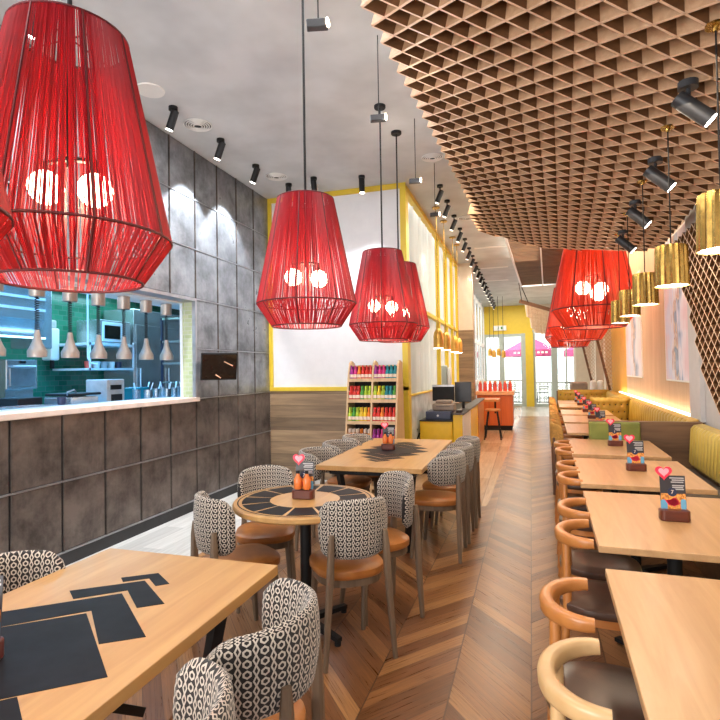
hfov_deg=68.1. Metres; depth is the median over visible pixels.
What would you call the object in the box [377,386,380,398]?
sauce bottle
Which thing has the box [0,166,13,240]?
pendant lantern
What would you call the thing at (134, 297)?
ceiling
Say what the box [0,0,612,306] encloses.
ceiling
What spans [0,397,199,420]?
window sill
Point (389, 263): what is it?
pendant lantern
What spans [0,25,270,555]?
wall
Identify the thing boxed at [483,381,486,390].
bottle
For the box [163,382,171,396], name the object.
container
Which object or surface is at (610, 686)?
bentwood chair
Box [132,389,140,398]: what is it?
pot
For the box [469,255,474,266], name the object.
ceiling spotlight
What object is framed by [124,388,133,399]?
food box
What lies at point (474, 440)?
tub chair
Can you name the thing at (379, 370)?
sauce bottle
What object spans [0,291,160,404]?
wall
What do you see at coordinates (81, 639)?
dining table
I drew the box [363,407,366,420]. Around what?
sauce bottle
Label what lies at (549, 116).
lattice
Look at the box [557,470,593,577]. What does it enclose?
bentwood chair
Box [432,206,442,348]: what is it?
bell pendant
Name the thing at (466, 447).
tub chair
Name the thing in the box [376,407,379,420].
sauce bottle
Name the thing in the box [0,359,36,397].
oven
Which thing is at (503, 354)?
bell pendant
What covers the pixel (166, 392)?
pot
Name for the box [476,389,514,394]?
countertop
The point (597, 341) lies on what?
lattice screen
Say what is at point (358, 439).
tub chair
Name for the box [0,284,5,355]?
heat lamp
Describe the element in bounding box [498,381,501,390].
bottle
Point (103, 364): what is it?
tub
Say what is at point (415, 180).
spotlight
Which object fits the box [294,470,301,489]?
sauce bottle
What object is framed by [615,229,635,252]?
ceiling spotlight
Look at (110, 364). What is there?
tub
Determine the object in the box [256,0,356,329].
pendant lantern
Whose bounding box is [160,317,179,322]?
shelf
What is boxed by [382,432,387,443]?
sauce bottle
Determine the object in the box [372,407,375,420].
sauce bottle
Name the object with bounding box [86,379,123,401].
toaster
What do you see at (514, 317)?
wall
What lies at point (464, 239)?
ceiling spotlight
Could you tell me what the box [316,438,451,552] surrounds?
dining table
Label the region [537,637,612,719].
bentwood chair
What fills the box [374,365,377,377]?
sauce bottle
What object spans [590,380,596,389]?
cushion
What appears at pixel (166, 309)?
canister
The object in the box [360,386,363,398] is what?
sauce bottle
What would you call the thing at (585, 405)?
menu stand
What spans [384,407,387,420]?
sauce bottle
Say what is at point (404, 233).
trim
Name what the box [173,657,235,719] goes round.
tub chair
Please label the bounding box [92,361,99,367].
tub
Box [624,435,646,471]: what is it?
menu stand
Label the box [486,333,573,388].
building
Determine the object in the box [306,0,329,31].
spotlight
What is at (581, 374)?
wall
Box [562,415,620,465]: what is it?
table
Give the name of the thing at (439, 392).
screen
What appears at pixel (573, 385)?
cushion
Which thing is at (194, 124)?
ceiling vent
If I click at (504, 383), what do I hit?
bottle
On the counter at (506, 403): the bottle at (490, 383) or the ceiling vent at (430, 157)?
the bottle at (490, 383)
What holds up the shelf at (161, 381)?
attached to the rack
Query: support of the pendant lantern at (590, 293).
hanging from the ceiling at (235, 66)
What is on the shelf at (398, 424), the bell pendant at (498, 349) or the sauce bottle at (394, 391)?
the sauce bottle at (394, 391)
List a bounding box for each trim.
[180,304,182,396]
[182,302,192,396]
[267,182,411,438]
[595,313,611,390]
[685,204,705,422]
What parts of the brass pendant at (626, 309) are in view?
lamp shade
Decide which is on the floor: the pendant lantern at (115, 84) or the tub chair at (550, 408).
the tub chair at (550, 408)
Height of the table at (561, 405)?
0.740 m
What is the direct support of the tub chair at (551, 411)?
on the floor
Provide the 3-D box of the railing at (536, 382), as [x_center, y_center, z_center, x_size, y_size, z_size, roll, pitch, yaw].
[8.120,1.368,21.754,2.020,0.940,0.040,-1,-1,17]
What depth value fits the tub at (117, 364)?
8.26 m
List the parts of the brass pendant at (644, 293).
lamp shade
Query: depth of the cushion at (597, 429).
5.58 m
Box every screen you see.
[432,385,454,400]
[455,382,471,407]
[582,341,594,380]
[596,329,612,389]
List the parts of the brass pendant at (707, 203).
lamp shade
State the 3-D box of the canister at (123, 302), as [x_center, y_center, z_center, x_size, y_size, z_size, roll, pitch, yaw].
[-2.381,-0.574,5.374,0.120,0.130,0.120,-1,-1,17]
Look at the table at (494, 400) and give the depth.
11.70 m
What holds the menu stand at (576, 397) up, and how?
on the table at (559, 401)
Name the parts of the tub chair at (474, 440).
leg, backrest, leg, leg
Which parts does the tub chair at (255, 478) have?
seat, seat frame, backrest, leg, leg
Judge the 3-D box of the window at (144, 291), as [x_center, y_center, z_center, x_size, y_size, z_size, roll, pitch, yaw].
[-2.959,-0.188,2.562,0.182,1.098,7.138,-1,-1,17]
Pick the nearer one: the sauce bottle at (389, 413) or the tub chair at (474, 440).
the tub chair at (474, 440)
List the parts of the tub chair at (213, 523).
leg, leg, backrest, seat, leg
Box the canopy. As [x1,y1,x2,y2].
[518,283,587,333]
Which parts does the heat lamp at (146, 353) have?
coiled cord, lamp shade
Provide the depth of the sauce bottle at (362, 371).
6.74 m
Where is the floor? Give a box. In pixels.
[65,406,704,719]
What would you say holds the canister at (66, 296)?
on the heat lamp at (69, 350)
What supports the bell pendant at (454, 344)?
hanging from the ceiling at (235, 66)
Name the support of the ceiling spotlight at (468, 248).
attached to the ceiling at (235, 66)
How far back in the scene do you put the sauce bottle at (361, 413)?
6.63 m
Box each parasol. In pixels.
[505,339,550,356]
[563,348,573,356]
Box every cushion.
[570,382,587,389]
[588,421,640,458]
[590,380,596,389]
[597,380,603,389]
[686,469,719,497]
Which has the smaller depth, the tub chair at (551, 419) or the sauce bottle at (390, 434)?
the sauce bottle at (390, 434)
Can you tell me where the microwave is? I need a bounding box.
[76,319,129,344]
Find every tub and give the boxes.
[84,361,91,367]
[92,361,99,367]
[100,361,107,367]
[108,362,114,367]
[115,362,121,367]
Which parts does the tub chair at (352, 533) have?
leg, leg, seat, seat frame, backrest, leg, leg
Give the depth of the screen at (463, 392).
8.47 m
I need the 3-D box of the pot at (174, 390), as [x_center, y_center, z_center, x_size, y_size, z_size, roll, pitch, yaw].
[-2.434,0.420,6.995,0.096,0.120,0.094,0,-1,-25]
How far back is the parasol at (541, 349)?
24.51 m
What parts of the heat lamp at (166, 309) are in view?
coiled cord, lamp shade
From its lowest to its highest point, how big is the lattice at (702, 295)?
1.925 m
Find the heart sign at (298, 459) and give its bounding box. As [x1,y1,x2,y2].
[295,456,302,462]
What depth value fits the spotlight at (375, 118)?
3.96 m
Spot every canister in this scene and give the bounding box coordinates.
[0,284,3,291]
[28,280,44,297]
[62,286,77,301]
[91,293,104,306]
[117,296,129,309]
[140,300,151,312]
[160,304,171,315]
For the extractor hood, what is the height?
0.850 m
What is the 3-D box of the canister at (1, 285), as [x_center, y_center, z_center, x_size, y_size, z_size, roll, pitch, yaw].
[-2.786,-0.594,4.065,0.120,0.130,0.120,-1,-1,17]
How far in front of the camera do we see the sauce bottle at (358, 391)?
6.70 m
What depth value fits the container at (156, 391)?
6.62 m
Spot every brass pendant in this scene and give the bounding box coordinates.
[611,233,629,323]
[619,213,640,316]
[632,179,658,305]
[654,124,689,288]
[696,18,719,254]
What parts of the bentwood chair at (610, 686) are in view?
leg, leg, arm rail, seat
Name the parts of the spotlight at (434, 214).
rod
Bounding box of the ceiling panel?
[504,238,611,286]
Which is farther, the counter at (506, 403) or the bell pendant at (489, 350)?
the bell pendant at (489, 350)
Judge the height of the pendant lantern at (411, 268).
2.205 m
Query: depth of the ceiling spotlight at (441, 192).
7.19 m
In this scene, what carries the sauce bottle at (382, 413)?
on the shelf at (398, 424)
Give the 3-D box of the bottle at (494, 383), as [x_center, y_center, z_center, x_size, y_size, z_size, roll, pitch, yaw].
[3.342,0.645,13.194,0.090,0.246,0.088,-1,-1,17]
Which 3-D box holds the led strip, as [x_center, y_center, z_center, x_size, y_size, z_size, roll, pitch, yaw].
[4.656,0.651,8.741,0.043,0.020,6.200,-1,-1,19]
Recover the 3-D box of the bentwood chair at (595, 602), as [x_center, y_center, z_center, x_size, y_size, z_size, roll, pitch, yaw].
[1.103,1.152,2.415,0.413,0.764,0.380,-1,-1,19]
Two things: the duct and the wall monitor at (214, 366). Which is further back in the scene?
the duct
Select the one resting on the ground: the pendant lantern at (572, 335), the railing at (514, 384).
the railing at (514, 384)
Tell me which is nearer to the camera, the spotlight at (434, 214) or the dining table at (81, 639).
the dining table at (81, 639)
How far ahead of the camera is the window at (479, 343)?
18.97 m
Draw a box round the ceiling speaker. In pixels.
[137,82,164,97]
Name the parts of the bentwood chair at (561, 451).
leg, arm rail, seat, seat frame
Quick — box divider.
[588,420,702,494]
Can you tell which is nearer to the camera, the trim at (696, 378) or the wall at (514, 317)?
the trim at (696, 378)
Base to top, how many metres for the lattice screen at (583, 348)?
1.832 m
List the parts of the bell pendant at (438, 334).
stem, lamp shade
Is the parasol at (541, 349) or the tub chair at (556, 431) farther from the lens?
the parasol at (541, 349)
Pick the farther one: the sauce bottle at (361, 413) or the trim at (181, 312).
the sauce bottle at (361, 413)
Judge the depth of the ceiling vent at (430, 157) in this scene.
6.24 m
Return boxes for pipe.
[87,294,96,364]
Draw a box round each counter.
[419,398,484,473]
[476,389,514,429]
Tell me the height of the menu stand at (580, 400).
0.254 m
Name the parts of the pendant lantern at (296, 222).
bulb, lamp shade, wire frame, bulb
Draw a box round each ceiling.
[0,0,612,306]
[4,271,182,309]
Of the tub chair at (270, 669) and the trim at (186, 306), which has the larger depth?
the trim at (186, 306)
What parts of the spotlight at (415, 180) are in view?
rod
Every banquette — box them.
[558,389,631,409]
[589,397,703,423]
[657,424,719,579]
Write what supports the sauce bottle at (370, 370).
on the shelf at (398, 424)
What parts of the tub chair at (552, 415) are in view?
backrest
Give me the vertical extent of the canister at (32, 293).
0.130 m
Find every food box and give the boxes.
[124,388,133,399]
[128,387,149,398]
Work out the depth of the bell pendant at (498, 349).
18.41 m
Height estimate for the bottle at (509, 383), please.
0.246 m
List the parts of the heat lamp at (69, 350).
lamp shade, coiled cord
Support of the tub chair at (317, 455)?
on the floor
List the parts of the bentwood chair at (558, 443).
leg, arm rail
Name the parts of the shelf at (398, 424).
panel, panel, panel, panel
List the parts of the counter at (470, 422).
door, drawer, cash drawer, panel, panel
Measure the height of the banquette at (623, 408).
0.955 m
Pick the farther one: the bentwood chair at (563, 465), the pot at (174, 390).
the pot at (174, 390)
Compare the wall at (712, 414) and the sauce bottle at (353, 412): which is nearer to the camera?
the wall at (712, 414)
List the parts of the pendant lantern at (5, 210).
wire frame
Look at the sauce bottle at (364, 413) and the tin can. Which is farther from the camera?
the sauce bottle at (364, 413)
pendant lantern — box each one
[0,0,172,292]
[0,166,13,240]
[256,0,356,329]
[349,103,417,341]
[371,130,429,342]
[544,288,591,347]
[548,262,608,341]
[551,249,632,329]
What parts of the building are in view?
pane, pane, pane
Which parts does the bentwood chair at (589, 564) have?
leg, arm rail, seat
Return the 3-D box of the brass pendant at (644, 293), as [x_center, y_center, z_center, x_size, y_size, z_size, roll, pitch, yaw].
[2.508,-1.035,4.709,0.213,1.099,0.210,-1,-1,17]
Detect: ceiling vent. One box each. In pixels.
[183,118,211,131]
[266,173,286,180]
[422,153,442,161]
[458,215,471,220]
[474,245,506,248]
[479,266,507,268]
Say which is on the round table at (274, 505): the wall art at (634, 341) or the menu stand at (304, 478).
the menu stand at (304, 478)
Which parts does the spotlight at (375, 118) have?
rod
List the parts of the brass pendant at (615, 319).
lamp shade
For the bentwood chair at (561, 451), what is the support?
on the floor
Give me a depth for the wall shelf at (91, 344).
7.85 m
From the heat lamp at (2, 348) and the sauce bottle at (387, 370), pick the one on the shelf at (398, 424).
the sauce bottle at (387, 370)
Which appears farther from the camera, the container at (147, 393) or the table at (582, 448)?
the container at (147, 393)
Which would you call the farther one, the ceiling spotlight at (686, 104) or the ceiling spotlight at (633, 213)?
the ceiling spotlight at (633, 213)
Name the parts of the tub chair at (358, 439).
backrest, seat, leg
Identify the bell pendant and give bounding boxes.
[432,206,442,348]
[440,220,449,349]
[449,236,458,351]
[454,244,462,352]
[488,313,491,355]
[492,320,495,356]
[497,296,500,355]
[501,296,505,357]
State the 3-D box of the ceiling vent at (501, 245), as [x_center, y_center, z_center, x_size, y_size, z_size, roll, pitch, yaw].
[2.701,-2.314,10.926,0.700,0.012,0.100,-1,-1,17]
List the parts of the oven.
door, handle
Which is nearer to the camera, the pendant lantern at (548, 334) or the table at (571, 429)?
the table at (571, 429)
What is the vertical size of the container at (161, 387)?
0.201 m
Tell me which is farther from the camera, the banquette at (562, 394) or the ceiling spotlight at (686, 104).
the banquette at (562, 394)
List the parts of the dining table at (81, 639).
leg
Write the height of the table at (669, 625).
0.740 m
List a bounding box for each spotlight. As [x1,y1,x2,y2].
[28,5,35,38]
[166,105,178,131]
[214,138,225,160]
[250,164,259,183]
[285,183,291,191]
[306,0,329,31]
[310,176,316,190]
[358,175,364,193]
[370,35,386,122]
[409,118,421,183]
[430,163,439,216]
[435,184,443,203]
[442,199,450,217]
[449,214,457,230]
[456,227,462,242]
[461,238,467,251]
[466,247,471,259]
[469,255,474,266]
[473,262,477,272]
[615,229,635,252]
[625,199,651,228]
[643,156,675,191]
[670,77,716,127]
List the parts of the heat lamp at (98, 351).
lamp shade, coiled cord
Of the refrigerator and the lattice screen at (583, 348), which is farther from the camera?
the lattice screen at (583, 348)
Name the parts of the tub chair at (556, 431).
leg, backrest, seat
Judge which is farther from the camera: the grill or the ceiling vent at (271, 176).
the ceiling vent at (271, 176)
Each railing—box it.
[487,380,521,402]
[536,382,569,402]
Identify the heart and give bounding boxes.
[658,468,668,475]
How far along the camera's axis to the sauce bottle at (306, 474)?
3.12 m
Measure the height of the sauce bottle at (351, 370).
0.196 m
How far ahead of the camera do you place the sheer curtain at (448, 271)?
11.52 m
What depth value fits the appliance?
4.87 m
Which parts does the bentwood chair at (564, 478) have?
leg, leg, arm rail, seat, seat frame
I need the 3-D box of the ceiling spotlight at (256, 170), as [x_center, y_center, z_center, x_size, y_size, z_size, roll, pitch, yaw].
[-1.265,-2.238,6.426,0.135,0.224,0.084,-1,-1,17]
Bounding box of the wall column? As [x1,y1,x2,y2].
[457,263,475,402]
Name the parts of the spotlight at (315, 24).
rod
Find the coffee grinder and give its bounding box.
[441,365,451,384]
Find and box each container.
[132,383,140,398]
[144,383,152,398]
[152,382,160,397]
[160,381,166,395]
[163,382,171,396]
[171,381,177,396]
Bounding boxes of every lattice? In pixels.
[360,0,719,251]
[674,221,719,414]
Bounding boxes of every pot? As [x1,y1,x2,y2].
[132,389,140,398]
[144,390,151,398]
[152,388,160,397]
[160,387,166,395]
[163,389,170,396]
[171,387,177,396]
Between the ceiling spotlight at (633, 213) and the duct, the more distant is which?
the duct
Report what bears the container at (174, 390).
on the countertop
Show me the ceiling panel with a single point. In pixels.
(533, 265)
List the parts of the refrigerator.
door, handle, door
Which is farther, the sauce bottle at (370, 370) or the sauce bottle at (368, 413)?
the sauce bottle at (370, 370)
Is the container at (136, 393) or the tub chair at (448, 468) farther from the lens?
the container at (136, 393)
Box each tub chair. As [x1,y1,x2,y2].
[0,550,65,593]
[168,578,324,719]
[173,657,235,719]
[190,491,280,620]
[235,465,295,613]
[295,447,337,551]
[309,496,397,673]
[320,439,371,491]
[340,471,424,629]
[342,433,379,496]
[410,449,466,563]
[422,442,474,543]
[435,436,480,527]
[549,401,564,424]
[549,407,566,450]
[549,410,581,438]
[549,413,579,473]
[549,418,561,472]
[550,421,579,494]
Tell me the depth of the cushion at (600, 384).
13.72 m
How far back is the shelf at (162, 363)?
8.56 m
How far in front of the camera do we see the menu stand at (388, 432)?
5.03 m
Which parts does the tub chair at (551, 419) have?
backrest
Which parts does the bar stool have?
leg, seat, leg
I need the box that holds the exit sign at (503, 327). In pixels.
[494,325,505,330]
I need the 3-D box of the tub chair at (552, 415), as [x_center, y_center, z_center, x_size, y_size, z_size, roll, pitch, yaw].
[2.971,1.188,7.659,0.476,0.848,0.418,-1,-1,19]
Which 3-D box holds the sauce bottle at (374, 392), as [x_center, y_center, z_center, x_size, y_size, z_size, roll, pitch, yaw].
[0.188,0.420,6.650,0.049,0.196,0.049,-1,-1,17]
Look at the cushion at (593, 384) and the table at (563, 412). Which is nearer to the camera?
the table at (563, 412)
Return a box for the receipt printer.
[432,400,455,410]
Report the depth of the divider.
5.47 m
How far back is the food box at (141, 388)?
6.60 m
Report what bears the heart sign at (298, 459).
on the menu stand at (304, 478)
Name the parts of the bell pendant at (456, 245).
stem, lamp shade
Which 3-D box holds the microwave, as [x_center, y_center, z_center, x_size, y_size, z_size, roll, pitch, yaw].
[-3.929,-0.417,8.201,0.465,0.350,0.630,-1,-1,17]
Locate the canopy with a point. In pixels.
(538, 314)
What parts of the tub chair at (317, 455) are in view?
leg, leg, backrest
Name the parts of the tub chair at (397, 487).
leg, leg, seat frame, leg, seat, backrest, leg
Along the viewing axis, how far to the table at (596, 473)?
3.68 m
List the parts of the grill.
lid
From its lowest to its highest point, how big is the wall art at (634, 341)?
1.810 m
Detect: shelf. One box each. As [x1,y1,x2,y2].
[53,340,133,370]
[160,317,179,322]
[161,340,179,343]
[161,362,179,364]
[161,381,178,382]
[345,360,404,492]
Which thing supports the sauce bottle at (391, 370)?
on the shelf at (398, 424)
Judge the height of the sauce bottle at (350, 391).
0.196 m
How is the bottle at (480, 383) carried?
on the counter at (506, 403)
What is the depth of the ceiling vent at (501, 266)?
13.12 m
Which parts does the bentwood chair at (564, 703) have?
leg, leg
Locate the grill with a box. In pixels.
[44,389,100,404]
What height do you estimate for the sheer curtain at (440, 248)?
2.830 m
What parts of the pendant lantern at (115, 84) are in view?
bulb, bulb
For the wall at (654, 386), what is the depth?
7.93 m
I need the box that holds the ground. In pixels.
[514,389,569,403]
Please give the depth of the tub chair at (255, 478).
3.60 m
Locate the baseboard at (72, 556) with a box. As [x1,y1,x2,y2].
[59,484,237,565]
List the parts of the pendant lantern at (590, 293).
bulb, bulb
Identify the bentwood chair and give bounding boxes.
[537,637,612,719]
[539,577,644,719]
[554,440,577,521]
[554,519,619,639]
[555,446,602,524]
[556,460,587,567]
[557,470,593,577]
[557,497,641,580]
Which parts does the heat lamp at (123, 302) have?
lamp shade, coiled cord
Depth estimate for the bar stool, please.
11.29 m
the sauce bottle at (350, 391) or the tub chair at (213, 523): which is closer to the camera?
the tub chair at (213, 523)
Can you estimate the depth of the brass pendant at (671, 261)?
3.58 m
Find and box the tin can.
[57,397,65,404]
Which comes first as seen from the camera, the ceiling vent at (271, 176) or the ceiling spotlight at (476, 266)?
the ceiling vent at (271, 176)
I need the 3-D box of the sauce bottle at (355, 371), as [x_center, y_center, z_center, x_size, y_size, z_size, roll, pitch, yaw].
[-0.059,0.166,6.782,0.049,0.196,0.049,-1,-1,17]
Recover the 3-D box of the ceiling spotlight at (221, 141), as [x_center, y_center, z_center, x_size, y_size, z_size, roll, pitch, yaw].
[-1.499,-2.249,5.703,0.135,0.224,0.084,-1,-1,17]
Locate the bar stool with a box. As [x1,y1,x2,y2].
[484,408,502,439]
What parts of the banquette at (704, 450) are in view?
backrest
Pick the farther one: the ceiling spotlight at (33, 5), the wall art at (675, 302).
the wall art at (675, 302)
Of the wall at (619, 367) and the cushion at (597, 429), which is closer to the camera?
the cushion at (597, 429)
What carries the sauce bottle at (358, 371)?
on the shelf at (398, 424)
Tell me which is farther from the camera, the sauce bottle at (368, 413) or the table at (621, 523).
the sauce bottle at (368, 413)
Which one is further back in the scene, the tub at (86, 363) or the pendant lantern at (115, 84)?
the tub at (86, 363)
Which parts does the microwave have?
door, door glass, control panel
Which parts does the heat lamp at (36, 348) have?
coiled cord, lamp shade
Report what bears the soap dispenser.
attached to the wall at (49, 381)
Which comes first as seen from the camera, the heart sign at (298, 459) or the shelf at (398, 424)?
the heart sign at (298, 459)
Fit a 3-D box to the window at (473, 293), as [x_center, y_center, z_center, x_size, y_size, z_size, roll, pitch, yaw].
[3.688,-0.206,17.235,0.010,4.000,8.900,-1,-1,17]
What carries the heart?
on the menu stand at (673, 508)
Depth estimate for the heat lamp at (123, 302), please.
5.33 m
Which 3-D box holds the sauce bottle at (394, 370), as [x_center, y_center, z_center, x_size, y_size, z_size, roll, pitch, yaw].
[0.435,0.156,6.630,0.049,0.196,0.049,-1,-1,17]
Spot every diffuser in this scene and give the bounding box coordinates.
[661,284,683,286]
[701,247,719,251]
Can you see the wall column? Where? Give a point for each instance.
(464, 271)
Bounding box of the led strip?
[619,391,689,415]
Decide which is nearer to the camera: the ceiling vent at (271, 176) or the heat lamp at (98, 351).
the heat lamp at (98, 351)
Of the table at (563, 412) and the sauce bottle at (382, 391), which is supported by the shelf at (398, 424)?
the sauce bottle at (382, 391)
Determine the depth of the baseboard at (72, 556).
4.91 m
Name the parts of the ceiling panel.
panel frame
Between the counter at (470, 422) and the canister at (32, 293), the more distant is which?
the counter at (470, 422)
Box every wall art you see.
[626,270,643,377]
[664,221,688,382]
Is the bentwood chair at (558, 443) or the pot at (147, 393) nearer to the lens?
the bentwood chair at (558, 443)
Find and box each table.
[0,548,277,719]
[232,484,374,646]
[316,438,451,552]
[484,398,499,412]
[558,400,588,436]
[559,403,582,435]
[560,410,613,438]
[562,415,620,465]
[565,424,588,435]
[568,439,671,492]
[573,458,717,572]
[583,491,719,645]
[605,569,719,719]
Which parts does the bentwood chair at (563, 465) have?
leg, arm rail, seat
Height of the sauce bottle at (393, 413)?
0.196 m
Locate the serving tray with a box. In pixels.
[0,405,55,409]
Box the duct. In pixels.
[11,287,51,349]
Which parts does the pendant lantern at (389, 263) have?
bulb, wire frame, lamp shade, bulb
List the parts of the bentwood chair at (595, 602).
leg, leg, arm rail, seat, seat frame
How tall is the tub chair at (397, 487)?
0.848 m
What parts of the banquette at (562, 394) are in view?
backrest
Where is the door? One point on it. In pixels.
(554, 365)
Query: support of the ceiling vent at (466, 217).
in the ceiling at (235, 66)
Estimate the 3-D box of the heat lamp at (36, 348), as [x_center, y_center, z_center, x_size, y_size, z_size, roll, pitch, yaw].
[-2.673,-0.339,4.414,0.148,0.630,0.148,-1,-1,17]
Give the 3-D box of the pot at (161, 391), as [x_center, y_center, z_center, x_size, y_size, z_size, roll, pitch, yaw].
[-2.646,0.427,7.156,0.096,0.120,0.094,0,-1,-18]
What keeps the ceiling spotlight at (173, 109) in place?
attached to the ceiling at (235, 66)
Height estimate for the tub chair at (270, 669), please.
0.831 m
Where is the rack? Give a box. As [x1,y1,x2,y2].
[160,317,179,386]
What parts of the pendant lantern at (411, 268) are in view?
lamp shade, wire frame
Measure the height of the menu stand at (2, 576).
0.254 m
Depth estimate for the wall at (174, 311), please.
10.45 m
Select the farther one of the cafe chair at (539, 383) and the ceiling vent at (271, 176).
the cafe chair at (539, 383)
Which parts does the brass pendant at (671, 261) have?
lamp shade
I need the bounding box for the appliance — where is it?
[0,397,41,406]
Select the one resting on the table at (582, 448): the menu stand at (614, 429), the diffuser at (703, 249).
the menu stand at (614, 429)
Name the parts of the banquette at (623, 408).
backrest, backrest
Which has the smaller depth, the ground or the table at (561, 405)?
the table at (561, 405)
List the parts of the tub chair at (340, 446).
leg, backrest, seat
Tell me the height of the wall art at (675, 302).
1.810 m
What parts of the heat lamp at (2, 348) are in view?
lamp shade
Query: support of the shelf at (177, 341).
attached to the rack
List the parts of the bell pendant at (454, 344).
stem, lamp shade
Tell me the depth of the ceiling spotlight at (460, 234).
9.40 m
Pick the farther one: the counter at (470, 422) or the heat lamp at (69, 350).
the counter at (470, 422)
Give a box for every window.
[2,259,197,396]
[406,185,458,395]
[473,293,483,397]
[474,294,484,390]
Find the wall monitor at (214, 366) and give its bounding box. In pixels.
[200,353,237,379]
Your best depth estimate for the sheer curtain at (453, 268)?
12.48 m
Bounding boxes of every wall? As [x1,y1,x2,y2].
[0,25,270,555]
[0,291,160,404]
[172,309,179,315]
[270,189,402,479]
[411,386,458,475]
[484,305,534,406]
[539,304,590,389]
[590,262,626,395]
[626,220,704,423]
[705,381,719,429]
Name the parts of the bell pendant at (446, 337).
stem, lamp shade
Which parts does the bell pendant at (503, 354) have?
lamp shade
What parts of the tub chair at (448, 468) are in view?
leg, leg, seat, seat frame, backrest, leg, leg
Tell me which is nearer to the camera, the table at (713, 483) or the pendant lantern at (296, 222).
the pendant lantern at (296, 222)
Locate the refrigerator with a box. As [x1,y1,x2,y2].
[103,309,179,396]
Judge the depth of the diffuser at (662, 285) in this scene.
3.69 m
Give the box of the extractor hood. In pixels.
[0,281,45,338]
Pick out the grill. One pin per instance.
(75, 397)
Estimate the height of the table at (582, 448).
0.740 m
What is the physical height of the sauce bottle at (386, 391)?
0.196 m
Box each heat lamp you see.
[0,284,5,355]
[27,280,47,356]
[61,286,79,357]
[90,293,106,358]
[116,296,131,358]
[139,300,153,359]
[160,304,172,359]
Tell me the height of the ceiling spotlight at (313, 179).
0.225 m
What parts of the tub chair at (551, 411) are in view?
seat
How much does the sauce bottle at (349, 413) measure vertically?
0.196 m
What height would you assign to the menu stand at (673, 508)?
0.254 m
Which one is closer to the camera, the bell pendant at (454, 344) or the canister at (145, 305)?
the canister at (145, 305)
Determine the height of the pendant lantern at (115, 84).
2.205 m
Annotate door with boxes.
[484,329,567,406]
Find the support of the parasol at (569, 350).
on the ground
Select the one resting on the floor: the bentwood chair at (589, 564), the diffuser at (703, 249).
the bentwood chair at (589, 564)
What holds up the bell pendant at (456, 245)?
hanging from the ceiling at (235, 66)
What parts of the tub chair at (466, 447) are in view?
leg, leg, seat, backrest, leg, leg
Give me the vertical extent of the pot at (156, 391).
0.120 m
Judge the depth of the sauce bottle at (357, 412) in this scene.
6.64 m
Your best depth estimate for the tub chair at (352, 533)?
2.73 m
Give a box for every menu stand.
[0,575,3,659]
[292,454,314,499]
[381,422,394,449]
[574,390,578,401]
[576,392,583,404]
[582,397,589,411]
[587,401,595,418]
[594,407,604,419]
[606,419,622,445]
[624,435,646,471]
[655,466,690,521]
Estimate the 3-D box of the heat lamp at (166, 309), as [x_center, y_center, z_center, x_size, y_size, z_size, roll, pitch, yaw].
[-2.180,-0.314,6.004,0.148,0.630,0.148,-1,-1,17]
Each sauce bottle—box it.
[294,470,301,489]
[303,471,310,489]
[348,407,351,420]
[349,386,352,398]
[350,365,353,378]
[352,407,355,420]
[353,365,356,377]
[355,407,358,420]
[356,386,359,398]
[357,365,360,377]
[359,407,362,420]
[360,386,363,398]
[361,365,364,377]
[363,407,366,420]
[364,386,367,398]
[367,407,369,420]
[368,365,371,377]
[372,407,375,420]
[373,386,376,398]
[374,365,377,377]
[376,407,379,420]
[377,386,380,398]
[378,365,381,377]
[380,407,383,420]
[381,386,384,398]
[382,365,384,377]
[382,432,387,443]
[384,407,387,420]
[385,365,388,377]
[385,386,388,398]
[388,407,391,420]
[388,432,392,443]
[389,365,392,377]
[389,386,391,398]
[392,386,395,398]
[392,407,394,420]
[393,365,396,377]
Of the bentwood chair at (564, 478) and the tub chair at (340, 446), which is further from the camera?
the tub chair at (340, 446)
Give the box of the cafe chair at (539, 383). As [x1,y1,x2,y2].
[537,383,548,401]
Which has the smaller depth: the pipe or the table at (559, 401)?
the pipe
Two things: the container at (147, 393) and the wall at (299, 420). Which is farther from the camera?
the wall at (299, 420)
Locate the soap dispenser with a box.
[42,320,58,368]
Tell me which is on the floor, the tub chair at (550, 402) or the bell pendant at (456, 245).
the tub chair at (550, 402)
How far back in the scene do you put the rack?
8.58 m
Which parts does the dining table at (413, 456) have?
leg, under frame, leg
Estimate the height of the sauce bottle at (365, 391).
0.196 m
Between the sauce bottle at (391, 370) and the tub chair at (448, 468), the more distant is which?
the sauce bottle at (391, 370)
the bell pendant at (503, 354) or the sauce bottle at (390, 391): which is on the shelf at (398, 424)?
the sauce bottle at (390, 391)
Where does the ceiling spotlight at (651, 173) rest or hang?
attached to the lattice at (549, 116)
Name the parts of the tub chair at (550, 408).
backrest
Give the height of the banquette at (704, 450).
0.925 m
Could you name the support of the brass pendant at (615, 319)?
hanging from the lattice at (549, 116)
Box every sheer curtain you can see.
[408,202,436,393]
[434,239,443,384]
[442,251,450,366]
[452,265,456,381]
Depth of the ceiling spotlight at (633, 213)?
5.21 m
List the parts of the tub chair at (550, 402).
backrest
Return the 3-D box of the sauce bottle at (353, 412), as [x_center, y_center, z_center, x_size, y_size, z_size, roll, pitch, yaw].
[-0.080,0.690,6.676,0.049,0.196,0.049,-1,-1,17]
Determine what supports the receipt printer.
on the counter at (470, 422)
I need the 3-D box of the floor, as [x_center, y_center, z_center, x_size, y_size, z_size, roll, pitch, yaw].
[2.500,1.662,9.827,6.300,0.001,24.300,-1,-1,17]

